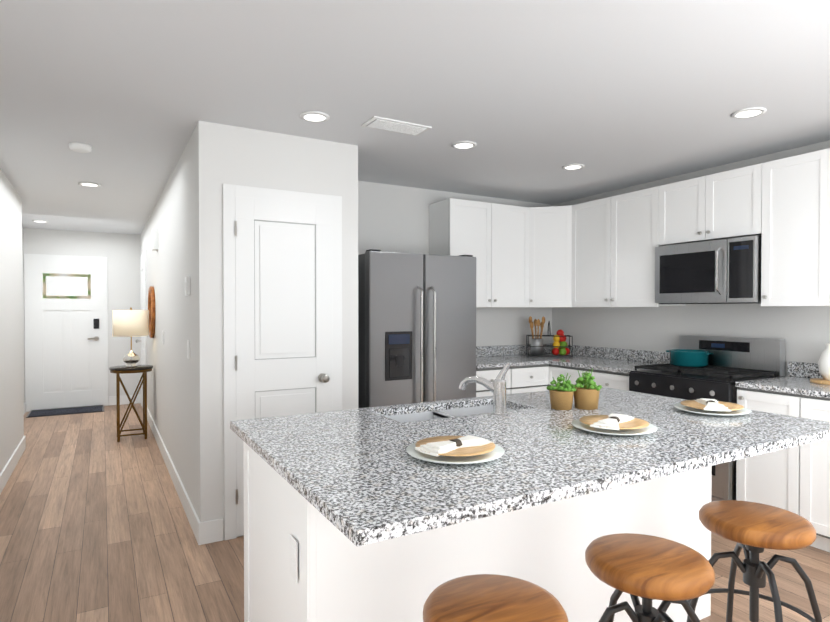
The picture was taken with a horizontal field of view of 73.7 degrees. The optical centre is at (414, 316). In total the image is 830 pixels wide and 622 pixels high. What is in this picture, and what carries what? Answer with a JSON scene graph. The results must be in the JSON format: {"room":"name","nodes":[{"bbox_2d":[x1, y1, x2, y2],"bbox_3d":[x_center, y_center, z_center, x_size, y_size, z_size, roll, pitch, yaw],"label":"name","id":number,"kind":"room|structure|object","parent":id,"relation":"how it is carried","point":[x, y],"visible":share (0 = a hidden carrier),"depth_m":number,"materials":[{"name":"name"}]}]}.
{"room":"kitchen","nodes":[
{"label":"kitchen","id":0,"kind":"room"},
{"bbox_2d":[0,169,23,472],"bbox_3d":[-1.605,0.123,1.105,0.350,2.460,9.720,0,1,-29],"label":"wall","id":1,"kind":"structure","parent":0,"point":[11,374],"depth_m":4.71,"materials":[{"name":"white paint"}]},
{"bbox_2d":[0,436,25,493],"bbox_3d":[-1.481,1.286,1.266,0.017,0.130,9.614,0,1,-29],"label":"baseboard","id":2,"kind":"structure","parent":1,"relation":"attached to","point":[11,464],"depth_m":4.65,"materials":[{"name":"white wood"}]},
{"bbox_2d":[22,227,24,402],"bbox_3d":[-4.715,0.055,6.376,0.120,2.460,2.520,0,1,-29],"label":"wall","id":3,"kind":"structure","parent":0,"point":[23,315],"depth_m":7.33,"materials":[{"name":"white paint"}]},
{"bbox_2d":[23,228,140,405],"bbox_3d":[-4.644,0.037,7.794,1.640,2.460,0.120,0,1,-29],"label":"wall","id":4,"kind":"structure","parent":0,"point":[121,253],"depth_m":7.91,"materials":[{"name":"white paint"}]},
{"bbox_2d":[24,254,107,411],"bbox_3d":[-4.779,0.212,7.610,0.970,2.115,0.069,0,1,-29],"label":"door","id":5,"kind":"structure","parent":4,"relation":"attached to","point":[66,327],"depth_m":7.62,"materials":[{"name":"painted wood"},{"name":"glass"},{"name":"metal"}]},
{"bbox_2d":[109,394,140,405],"bbox_3d":[-4.184,1.199,7.992,0.420,0.130,0.014,0,1,-29],"label":"baseboard","id":6,"kind":"structure","parent":4,"relation":"attached to","point":[124,399],"depth_m":7.98,"materials":[{"name":"white wood"}]},
{"bbox_2d":[140,160,180,478],"bbox_3d":[-2.831,0.058,6.131,0.120,2.460,4.800,0,1,-29],"label":"wall","id":7,"kind":"structure","parent":0,"point":[163,375],"depth_m":4.86,"materials":[{"name":"white paint"}]},
{"bbox_2d":[135,250,146,407],"bbox_3d":[-3.696,0.209,7.448,0.091,2.125,0.990,0,1,-29],"label":"door frame","id":8,"kind":"structure","parent":7,"relation":"attached to","point":[143,306],"depth_m":7.43,"materials":[{"name":"white wood"}]},
{"bbox_2d":[148,286,154,337],"bbox_3d":[-2.901,-0.051,6.090,0.038,0.570,0.570,0,1,-29],"label":"round mirror","id":9,"kind":"object","parent":7,"relation":"attached to","point":[151,300],"visible":0.92,"depth_m":5.93,"materials":[{"name":"brown wood"}]},
{"bbox_2d":[151,229,157,250],"bbox_3d":[-2.627,-0.774,5.581,0.054,0.200,0.150,0,1,-29],"label":"door chime","id":10,"kind":"object","parent":7,"relation":"attached to","point":[154,239],"visible":1,"depth_m":5.52,"materials":[{"name":"white plastic"}]},
{"bbox_2d":[147,408,202,544],"bbox_3d":[-2.330,1.237,5.123,0.014,0.130,4.394,0,1,-29],"label":"baseboard","id":11,"kind":"structure","parent":7,"relation":"attached to","point":[197,526],"depth_m":3.99,"materials":[{"name":"white wood"}]},
{"bbox_2d":[179,121,357,539],"bbox_3d":[-1.041,0.088,3.858,1.000,2.460,0.920,0,1,-29],"label":"wall","id":12,"kind":"structure","parent":0,"point":[214,158],"depth_m":3.38,"materials":[{"name":"white paint"}]},
{"bbox_2d":[185,276,189,294],"bbox_3d":[-1.469,-0.199,3.566,0.026,0.120,0.090,0,1,-29],"label":"thermostat","id":13,"kind":"object","parent":12,"relation":"attached to","point":[187,285],"visible":0.98,"depth_m":3.53,"materials":[{"name":"white plastic"}]},
{"bbox_2d":[187,340,189,358],"bbox_3d":[-1.472,0.211,3.592,0.012,0.120,0.075,0,1,-29],"label":"light switch","id":14,"kind":"object","parent":12,"relation":"attached to","point":[188,349],"visible":0.98,"depth_m":3.56,"materials":[{"name":"white plastic"}]},
{"bbox_2d":[223,184,341,539],"bbox_3d":[-0.786,0.269,3.420,0.746,2.108,0.095,0,1,-29],"label":"door","id":15,"kind":"structure","parent":12,"relation":"attached to","point":[282,302],"depth_m":3.41,"materials":[{"name":"white wood"}]},
{"bbox_2d":[0,403,829,621],"bbox_3d":[-0.096,1.349,3.420,5.240,0.050,12.240,0,1,-29],"label":"floor","id":16,"kind":"structure","parent":0,"point":[95,526],"depth_m":3.14,"materials":[{"name":"brown wood"}]},
{"bbox_2d":[26,406,103,417],"bbox_3d":[-4.657,1.266,7.407,0.860,0.011,0.470,0,1,-29],"label":"doormat","id":17,"kind":"object","parent":16,"relation":"on","point":[54,412],"visible":0.86,"depth_m":7.37,"materials":[{"name":"black fabric"}]},
{"bbox_2d":[109,365,152,441],"bbox_3d":[-3.020,0.911,5.897,0.420,0.760,0.420,0,1,-29],"label":"console table","id":18,"kind":"object","parent":16,"relation":"on","point":[123,369],"visible":0.98,"depth_m":5.81,"materials":[{"name":"brown wood"}]},
{"bbox_2d":[113,307,148,366],"bbox_3d":[-3.020,0.216,5.888,0.344,0.630,0.344,0,1,-29],"label":"table lamp","id":19,"kind":"object","parent":18,"relation":"on","point":[131,322],"visible":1,"depth_m":5.76,"materials":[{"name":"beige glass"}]},
{"bbox_2d":[358,249,475,408],"bbox_3d":[-0.087,0.413,4.409,0.920,1.795,0.825,0,1,-29],"label":"refrigerator","id":20,"kind":"object","parent":16,"relation":"on","point":[416,328],"visible":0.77,"depth_m":4.05,"materials":[{"name":"silver metal"}]},
{"bbox_2d":[236,434,711,621],"bbox_3d":[0.299,0.896,2.379,1.872,0.882,0.850,0,1,-29],"label":"kitchen island","id":21,"kind":"object","parent":16,"relation":"on","point":[298,568],"depth_m":1.91,"materials":[{"name":"painted wood"},{"name":"granite"},{"name":"metal"}]},
{"bbox_2d":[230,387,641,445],"bbox_3d":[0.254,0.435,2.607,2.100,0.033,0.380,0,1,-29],"label":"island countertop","id":22,"kind":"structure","parent":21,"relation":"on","point":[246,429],"depth_m":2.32,"materials":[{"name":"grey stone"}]},
{"bbox_2d":[386,402,521,421],"bbox_3d":[0.176,0.547,2.523,0.708,0.212,0.318,0,1,-29],"label":"sink","id":23,"kind":"object","parent":22,"relation":"in","point":[471,407],"depth_m":2.65,"materials":[{"name":"silver metal"}]},
{"bbox_2d":[250,394,829,549],"bbox_3d":[0.571,0.443,2.045,2.100,0.033,0.910,0,1,-29],"label":"island countertop","id":24,"kind":"structure","parent":21,"relation":"on","point":[364,481],"depth_m":1.69,"materials":[{"name":"grey stone"}]},
{"bbox_2d":[406,435,504,463],"bbox_3d":[0.124,0.405,1.717,0.304,0.049,0.304,0,1,-29],"label":"place setting","id":25,"kind":"object","parent":24,"relation":"on","point":[468,449],"visible":1,"depth_m":1.68,"materials":[{"name":"white ceramic"}]},
{"bbox_2d":[547,373,575,409],"bbox_3d":[0.672,0.337,2.527,0.133,0.163,0.118,0,1,-29],"label":"plant","id":26,"kind":"object","parent":24,"relation":"on","point":[561,395],"visible":1,"depth_m":2.50,"materials":[{"name":"green plant"}]},
{"bbox_2d":[571,368,601,409],"bbox_3d":[0.787,0.328,2.545,0.145,0.182,0.142,0,1,-29],"label":"plant","id":27,"kind":"object","parent":24,"relation":"on","point":[586,396],"visible":1,"depth_m":2.51,"materials":[{"name":"green plant"}]},
{"bbox_2d":[572,413,657,435],"bbox_3d":[0.746,0.400,2.080,0.304,0.049,0.304,0,1,-29],"label":"place setting","id":28,"kind":"object","parent":24,"relation":"on","point":[618,424],"visible":1,"depth_m":2.04,"materials":[{"name":"white ceramic"}]},
{"bbox_2d":[674,398,751,415],"bbox_3d":[1.310,0.395,2.445,0.304,0.049,0.304,0,1,-29],"label":"place setting","id":29,"kind":"object","parent":24,"relation":"on","point":[709,407],"visible":1,"depth_m":2.42,"materials":[{"name":"white ceramic"}]},
{"bbox_2d":[423,574,567,621],"bbox_3d":[0.190,1.019,1.326,0.426,0.666,0.427,0,1,-29],"label":"stool","id":30,"kind":"object","parent":16,"relation":"on","point":[485,598],"visible":1,"depth_m":1.33,"materials":[{"name":"brown wood"}]},
{"bbox_2d":[476,364,547,396],"bbox_3d":[0.686,0.862,4.987,0.888,0.882,0.665,0,1,-29],"label":"base cabinet","id":31,"kind":"object","parent":16,"relation":"on","point":[530,378],"depth_m":4.78,"materials":[{"name":"white wood"}]},
{"bbox_2d":[476,343,592,368],"bbox_3d":[0.933,0.353,5.141,1.500,0.133,0.630,0,1,-29],"label":"countertop","id":32,"kind":"structure","parent":31,"relation":"on","point":[486,356],"depth_m":5.28,"materials":[{"name":"stone"}]},
{"bbox_2d":[526,316,572,356],"bbox_3d":[1.293,0.189,5.338,0.420,0.388,0.170,0,1,7],"label":"caddy","id":33,"kind":"object","parent":32,"relation":"on","point":[537,345],"visible":1,"depth_m":5.30,"materials":[{"name":"grey metal"}]},
{"bbox_2d":[548,364,632,391],"bbox_3d":[1.656,0.866,4.698,0.683,0.882,0.923,0,1,-29],"label":"base cabinet","id":34,"kind":"object","parent":16,"relation":"on","point":[615,380],"depth_m":4.47,"materials":[{"name":"white wood"}]},
{"bbox_2d":[548,347,669,373],"bbox_3d":[1.687,0.359,4.691,0.630,0.133,0.894,0,1,-29],"label":"countertop","id":35,"kind":"structure","parent":34,"relation":"on","point":[618,360],"depth_m":4.83,"materials":[{"name":"stone"}]},
{"bbox_2d":[585,533,714,621],"bbox_3d":[0.668,1.015,1.596,0.485,0.666,0.487,0,1,-29],"label":"stool","id":36,"kind":"object","parent":16,"relation":"on","point":[647,569],"visible":1,"depth_m":1.55,"materials":[{"name":"brown wood"}]},
{"bbox_2d":[629,335,785,501],"bbox_3d":[2.040,0.734,3.941,0.700,1.165,0.752,0,1,-29],"label":"range","id":37,"kind":"object","parent":16,"relation":"on","point":[732,361],"visible":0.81,"depth_m":3.82,"materials":[{"name":"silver metal"}]},
{"bbox_2d":[666,349,712,366],"bbox_3d":[2.050,0.308,4.143,0.272,0.112,0.339,0,1,-29],"label":"pot","id":38,"kind":"object","parent":37,"relation":"on","point":[688,358],"visible":1,"depth_m":4.04,"materials":[{"name":"teal"}]},
{"bbox_2d":[686,500,821,621],"bbox_3d":[1.163,1.011,1.899,0.426,0.666,0.426,0,1,-29],"label":"stool","id":39,"kind":"object","parent":16,"relation":"on","point":[753,530],"visible":0.83,"depth_m":1.87,"materials":[{"name":"brown wood"}]},
{"bbox_2d":[736,387,783,508],"bbox_3d":[2.393,0.882,3.454,0.624,0.882,0.429,0,1,-29],"label":"base cabinet","id":40,"kind":"object","parent":16,"relation":"on","point":[759,478],"depth_m":3.35,"materials":[{"name":"white wood"}]},
{"bbox_2d":[735,361,829,397],"bbox_3d":[2.651,0.381,2.986,0.628,0.133,1.488,0,1,-29],"label":"countertop","id":41,"kind":"structure","parent":40,"relation":"on","point":[797,378],"depth_m":3.44,"materials":[{"name":"stone"}]},
{"bbox_2d":[810,343,829,384],"bbox_3d":[2.574,0.287,3.398,0.240,0.242,0.240,0,1,-29],"label":"jar","id":42,"kind":"object","parent":41,"relation":"on","point":[824,364],"visible":1,"depth_m":3.38,"materials":[{"name":"white ceramic"}]},
{"bbox_2d":[784,393,829,551],"bbox_3d":[2.648,0.888,3.002,0.624,0.882,0.845,0,1,-29],"label":"base cabinet","id":43,"kind":"object","parent":16,"relation":"on","point":[795,479],"depth_m":3.12,"materials":[{"name":"white wood"}]},
{"bbox_2d":[0,0,829,234],"bbox_3d":[-0.096,-1.161,3.388,5.240,0.050,12.240,0,1,-29],"label":"ceiling","id":44,"kind":"structure","parent":0,"point":[530,98],"depth_m":2.73,"materials":[{"name":"grey paint"}]},
{"bbox_2d":[68,142,91,152],"bbox_3d":[-2.224,-1.121,3.679,0.136,0.038,0.136,0,1,-29],"label":"smoke detector","id":45,"kind":"object","parent":44,"relation":"attached to","point":[80,147],"visible":1,"depth_m":3.64,"materials":[{"name":"white plastic"}]},
{"bbox_2d":[78,182,100,186],"bbox_3d":[-2.827,-1.149,4.808,0.169,0.009,0.169,-1,1,-35],"label":"recessed light","id":46,"kind":"object","parent":44,"relation":"in","point":[91,184],"depth_m":4.79,"materials":[{"name":"white"}]},
{"bbox_2d":[300,111,329,121],"bbox_3d":[-0.566,-1.128,3.123,0.169,0.009,0.169,-1,1,-38],"label":"recessed light","id":47,"kind":"object","parent":44,"relation":"in","point":[318,116],"depth_m":3.11,"materials":[{"name":"white plastic"}]},
{"bbox_2d":[361,116,431,135],"bbox_3d":[-0.108,-1.128,3.289,0.380,0.012,0.180,0,1,-29],"label":"ceiling vent","id":48,"kind":"object","parent":44,"relation":"in","point":[391,125],"visible":1,"depth_m":3.26,"materials":[{"name":"white metal"}]},
{"bbox_2d":[451,141,476,148],"bbox_3d":[0.325,-1.135,3.660,0.169,0.009,0.169,0,1,25],"label":"recessed light","id":49,"kind":"object","parent":44,"relation":"in","point":[460,144],"depth_m":3.65,"materials":[{"name":"white"}]},
{"bbox_2d":[562,163,584,169],"bbox_3d":[1.206,-1.142,4.215,0.169,0.009,0.169,-1,1,-35],"label":"recessed light","id":50,"kind":"object","parent":44,"relation":"in","point":[569,166],"depth_m":4.19,"materials":[{"name":"white plastic"}]},
{"bbox_2d":[731,107,766,118],"bbox_3d":[1.847,-1.127,3.061,0.169,0.009,0.169,1,1,37],"label":"recessed light","id":51,"kind":"object","parent":44,"relation":"in","point":[750,112],"depth_m":3.04,"materials":[{"name":"white plastic"}]},
{"bbox_2d":[358,181,551,345],"bbox_3d":[0.323,0.070,5.225,2.720,2.460,0.120,0,1,-29],"label":"wall","id":52,"kind":"structure","parent":0,"point":[393,218],"depth_m":4.98,"materials":[{"name":"white paint"}]},
{"bbox_2d":[429,198,528,306],"bbox_3d":[0.620,-0.558,5.093,0.917,0.920,0.384,0,1,-29],"label":"upper cabinet","id":53,"kind":"object","parent":52,"relation":"attached to","point":[497,235],"depth_m":4.95,"materials":[{"name":"white wood"}]},
{"bbox_2d":[552,140,829,375],"bbox_3d":[3.284,0.104,2.626,0.120,2.460,7.560,0,1,-29],"label":"wall","id":54,"kind":"structure","parent":0,"point":[804,331],"depth_m":4.38,"materials":[{"name":"white paint"}]},
{"bbox_2d":[529,205,572,306],"bbox_3d":[1.305,-0.561,5.318,0.667,0.920,0.667,0,1,-29],"label":"upper cabinet","id":55,"kind":"object","parent":54,"relation":"attached to","point":[551,227],"depth_m":5.11,"materials":[{"name":"white wood"}]},
{"bbox_2d":[573,187,685,306],"bbox_3d":[1.782,-0.554,4.762,0.383,0.920,0.942,0,1,-29],"label":"upper cabinet","id":56,"kind":"object","parent":54,"relation":"attached to","point":[598,253],"depth_m":4.62,"materials":[{"name":"white wood"}]},
{"bbox_2d":[657,164,760,245],"bbox_3d":[2.218,-0.782,4.022,0.349,0.445,0.770,0,1,-29],"label":"upper cabinet","id":57,"kind":"object","parent":54,"relation":"attached to","point":[726,204],"depth_m":3.90,"materials":[{"name":"white wood"}]},
{"bbox_2d":[655,235,761,303],"bbox_3d":[2.174,-0.315,4.003,0.444,0.443,0.750,0,1,-29],"label":"microwave","id":58,"kind":"object","parent":57,"relation":"attached to","point":[724,271],"visible":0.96,"depth_m":3.85,"materials":[{"name":"silver metal"}]},
{"bbox_2d":[761,148,829,305],"bbox_3d":[2.708,-0.533,3.157,0.349,0.920,1.225,0,1,-29],"label":"upper cabinet","id":59,"kind":"object","parent":54,"relation":"attached to","point":[795,190],"depth_m":3.43,"materials":[{"name":"white wood"}]}
]}

